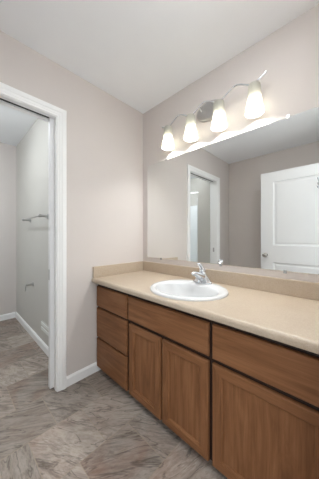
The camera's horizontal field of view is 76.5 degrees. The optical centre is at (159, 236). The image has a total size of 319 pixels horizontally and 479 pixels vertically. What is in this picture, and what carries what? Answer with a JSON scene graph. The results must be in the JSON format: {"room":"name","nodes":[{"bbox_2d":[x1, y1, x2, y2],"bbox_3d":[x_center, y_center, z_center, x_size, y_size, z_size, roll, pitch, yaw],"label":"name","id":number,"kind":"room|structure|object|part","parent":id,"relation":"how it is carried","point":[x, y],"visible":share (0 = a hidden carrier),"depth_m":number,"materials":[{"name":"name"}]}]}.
{"room":"bathroom","nodes":[
{"label":"bathroom","id":0,"kind":"room"},
{"bbox_2d":[0,142,15,314],"bbox_3d":[-2.680,-0.066,2.307,0.100,2.440,1.720,0,0,44],"label":"wall","id":1,"kind":"structure","parent":0,"point":[7,152],"depth_m":2.82,"materials":[{"name":"beige paint"}]},
{"bbox_2d":[0,312,14,320],"bbox_3d":[-2.347,1.115,2.574,0.013,0.078,0.847,0,0,44],"label":"baseboard","id":2,"kind":"structure","parent":1,"relation":"attached to","point":[8,315],"depth_m":2.81,"materials":[{"name":"white paint"}]},
{"bbox_2d":[16,119,47,345],"bbox_3d":[-1.412,-0.066,2.354,1.870,2.440,0.100,0,0,44],"label":"wall","id":3,"kind":"structure","parent":0,"point":[32,150],"depth_m":2.34,"materials":[{"name":"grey paint"}]},
{"bbox_2d":[15,312,47,355],"bbox_3d":[-1.415,1.115,2.278,1.770,0.078,0.013,0,0,44],"label":"baseboard","id":4,"kind":"structure","parent":3,"relation":"attached to","point":[38,340],"depth_m":2.29,"materials":[{"name":"white paint"}]},
{"bbox_2d":[22,214,47,221],"bbox_3d":[-1.337,-0.194,2.153,0.657,0.056,0.089,0,0,44],"label":"towel bar","id":5,"kind":"object","parent":3,"relation":"attached to","point":[38,215],"visible":0.94,"depth_m":2.02,"materials":[{"name":"silver metal"}]},
{"bbox_2d":[41,321,47,335],"bbox_3d":[-1.138,0.922,2.018,0.240,0.100,0.011,0,0,44],"label":"air vent","id":6,"kind":"object","parent":3,"relation":"in","point":[44,327],"visible":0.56,"depth_m":2.02,"materials":[{"name":"white metal"}]},
{"bbox_2d":[0,30,142,375],"bbox_3d":[-0.958,-0.066,1.388,0.120,2.440,2.150,0,0,44],"label":"wall","id":7,"kind":"structure","parent":0,"point":[105,133],"depth_m":1.70,"materials":[{"name":"beige paint"}]},
{"bbox_2d":[0,98,48,117],"bbox_3d":[-0.778,-0.906,1.576,0.038,0.020,1.590,0,0,44],"label":"trim","id":8,"kind":"structure","parent":7,"relation":"attached to","point":[0,98],"depth_m":1.41,"materials":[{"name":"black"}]},
{"bbox_2d":[0,82,66,391],"bbox_3d":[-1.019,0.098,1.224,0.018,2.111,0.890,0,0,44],"label":"trim","id":9,"kind":"structure","parent":7,"relation":"attached to","point":[6,90],"depth_m":1.51,"materials":[{"name":"white paint"}]},
{"bbox_2d":[48,117,53,388],"bbox_3d":[-0.558,0.118,1.807,0.035,2.048,0.792,0,0,44],"label":"door","id":10,"kind":"structure","parent":7,"relation":"in","point":[50,120],"depth_m":1.52,"materials":[{"name":"white paint"}]},
{"bbox_2d":[67,362,100,386],"bbox_3d":[-0.597,1.115,1.670,0.013,0.078,0.336,0,0,44],"label":"baseboard","id":11,"kind":"structure","parent":7,"relation":"attached to","point":[88,370],"depth_m":1.63,"materials":[{"name":"white paint"}]},
{"bbox_2d":[0,318,227,478],"bbox_3d":[-0.903,1.194,1.177,4.350,0.080,2.620,0,0,44],"label":"floor","id":12,"kind":"structure","parent":0,"point":[91,428],"depth_m":1.19,"materials":[{"name":"tile"}]},
{"bbox_2d":[97,284,128,390],"bbox_3d":[-0.202,0.771,1.778,0.434,0.765,0.536,0,0,44],"label":"base cabinet","id":13,"kind":"object","parent":12,"relation":"on","point":[112,309],"visible":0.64,"depth_m":1.55,"materials":[{"name":"brown wood"}]},
{"bbox_3d":[-0.382,0.987,1.591,0.417,0.239,0.019,0,0,44],"label":"drawer","id":14,"kind":"part","parent":13,"relation":"part of","materials":[{"name":"brown wood"}]},
{"bbox_3d":[-0.382,0.731,1.591,0.417,0.246,0.019,0,0,44],"label":"drawer","id":15,"kind":"part","parent":13,"relation":"part of","materials":[{"name":"brown wood"}]},
{"bbox_3d":[-0.382,0.508,1.591,0.417,0.170,0.019,0,0,44],"label":"drawer","id":16,"kind":"part","parent":13,"relation":"part of","materials":[{"name":"brown wood"}]},
{"bbox_2d":[128,294,211,460],"bbox_3d":[0.192,0.771,1.401,0.654,0.765,0.536,0,0,44],"label":"base cabinet","id":17,"kind":"object","parent":12,"relation":"on","point":[170,349],"visible":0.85,"depth_m":1.15,"materials":[{"name":"brown wood"}]},
{"bbox_3d":[-0.096,0.859,1.327,0.201,0.388,0.005,0,0,44],"label":"panel","id":18,"kind":"part","parent":17,"relation":"part of","materials":[{"name":"brown wood"}]},
{"bbox_3d":[-0.100,0.859,1.323,0.305,0.492,0.019,0,0,44],"label":"door","id":19,"kind":"part","parent":17,"relation":"part of","materials":[{"name":"brown wood"}]},
{"bbox_3d":[0.013,0.507,1.214,0.635,0.164,0.019,0,0,44],"label":"false drawer","id":20,"kind":"part","parent":17,"relation":"part of","materials":[{"name":"brown wood"}]},
{"bbox_3d":[0.135,0.859,1.106,0.203,0.388,0.005,0,0,44],"label":"panel","id":21,"kind":"part","parent":17,"relation":"part of","materials":[{"name":"brown wood"}]},
{"bbox_3d":[0.131,0.859,1.102,0.307,0.492,0.019,0,0,44],"label":"door","id":22,"kind":"part","parent":17,"relation":"part of","materials":[{"name":"brown wood"}]},
{"bbox_2d":[92,261,318,353],"bbox_3d":[0.191,0.322,1.376,1.558,0.131,0.580,0,0,44],"label":"countertop","id":23,"kind":"structure","parent":17,"relation":"on","point":[286,311],"depth_m":1.13,"materials":[{"name":"beige laminate"}]},
{"bbox_2d":[150,280,228,301],"bbox_3d":[0.186,0.420,1.341,0.524,0.166,0.472,0,0,44],"label":"sink","id":24,"kind":"object","parent":23,"relation":"in","point":[183,290],"visible":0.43,"depth_m":1.42,"materials":[{"name":"white ceramic"}]},
{"bbox_2d":[191,263,211,283],"bbox_3d":[0.284,0.265,1.473,0.171,0.146,0.141,0,0,-18],"label":"faucet","id":25,"kind":"object","parent":23,"relation":"on","point":[201,277],"visible":1,"depth_m":1.44,"materials":[{"name":"silver metal"}]},
{"bbox_3d":[0.275,0.287,1.441,0.068,0.087,0.144,0,0,44],"label":"spout","id":26,"kind":"part","parent":25,"relation":"part of","materials":[{"name":"silver metal"}]},
{"bbox_2d":[212,321,318,478],"bbox_3d":[0.598,0.771,1.014,0.466,0.765,0.536,0,0,44],"label":"base cabinet","id":27,"kind":"object","parent":12,"relation":"on","point":[265,391],"visible":0.88,"depth_m":0.82,"materials":[{"name":"brown wood"}]},
{"bbox_3d":[0.433,0.746,0.841,0.466,0.715,0.019,0,0,44],"label":"frame","id":28,"kind":"part","parent":27,"relation":"part of","materials":[{"name":"brown wood"}]},
{"bbox_3d":[0.420,0.508,0.826,0.447,0.166,0.019,0,0,44],"label":"drawer","id":29,"kind":"part","parent":27,"relation":"part of","materials":[{"name":"brown wood"}]},
{"bbox_3d":[0.424,0.859,0.831,0.343,0.388,0.005,0,0,44],"label":"panel","id":30,"kind":"part","parent":27,"relation":"part of","materials":[{"name":"brown wood"}]},
{"bbox_2d":[0,0,318,145],"bbox_3d":[-1.120,-1.326,1.385,3.750,0.080,2.620,0,0,44],"label":"ceiling","id":31,"kind":"structure","parent":0,"point":[141,53],"depth_m":1.30,"materials":[{"name":"white paint"}]},
{"bbox_2d":[143,4,318,282],"bbox_3d":[0.427,-0.066,1.622,1.800,2.440,0.100,0,0,44],"label":"wall","id":32,"kind":"structure","parent":0,"point":[289,55],"depth_m":1.39,"materials":[{"name":"beige paint"}]},
{"bbox_2d":[161,71,266,150],"bbox_3d":[0.345,-0.916,1.536,0.871,0.273,0.136,0,0,44],"label":"vanity light","id":33,"kind":"object","parent":32,"relation":"attached to","point":[214,110],"visible":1,"depth_m":1.48,"materials":[{"name":"white glass"}]},
{"bbox_3d":[0.075,-0.871,1.781,0.117,0.183,0.117,0,0,44],"label":"lamp shade","id":34,"kind":"part","parent":33,"relation":"part of","materials":[{"name":"white glass"}]},
{"bbox_3d":[0.249,-0.871,1.615,0.117,0.183,0.117,0,0,44],"label":"lamp shade","id":35,"kind":"part","parent":33,"relation":"part of","materials":[{"name":"white glass"}]},
{"bbox_3d":[0.425,-0.871,1.447,0.117,0.183,0.117,0,0,44],"label":"lamp shade","id":36,"kind":"part","parent":33,"relation":"part of","materials":[{"name":"white glass"}]},
{"bbox_3d":[0.600,-0.871,1.280,0.117,0.183,0.117,0,0,44],"label":"lamp shade","id":37,"kind":"part","parent":33,"relation":"part of","materials":[{"name":"white glass"}]},
{"bbox_2d":[143,261,318,300],"bbox_3d":[0.392,0.305,1.572,1.538,0.095,0.018,0,0,44],"label":"backsplash","id":38,"kind":"structure","parent":32,"relation":"attached to","point":[296,288],"depth_m":1.36,"materials":[{"name":"beige laminate"}]},
{"bbox_2d":[147,106,318,274],"bbox_3d":[0.404,-0.252,1.568,1.458,0.954,0.009,0,0,44],"label":"mirror","id":39,"kind":"object","parent":32,"relation":"attached to","point":[250,199],"visible":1,"depth_m":1.38,"materials":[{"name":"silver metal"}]}
]}

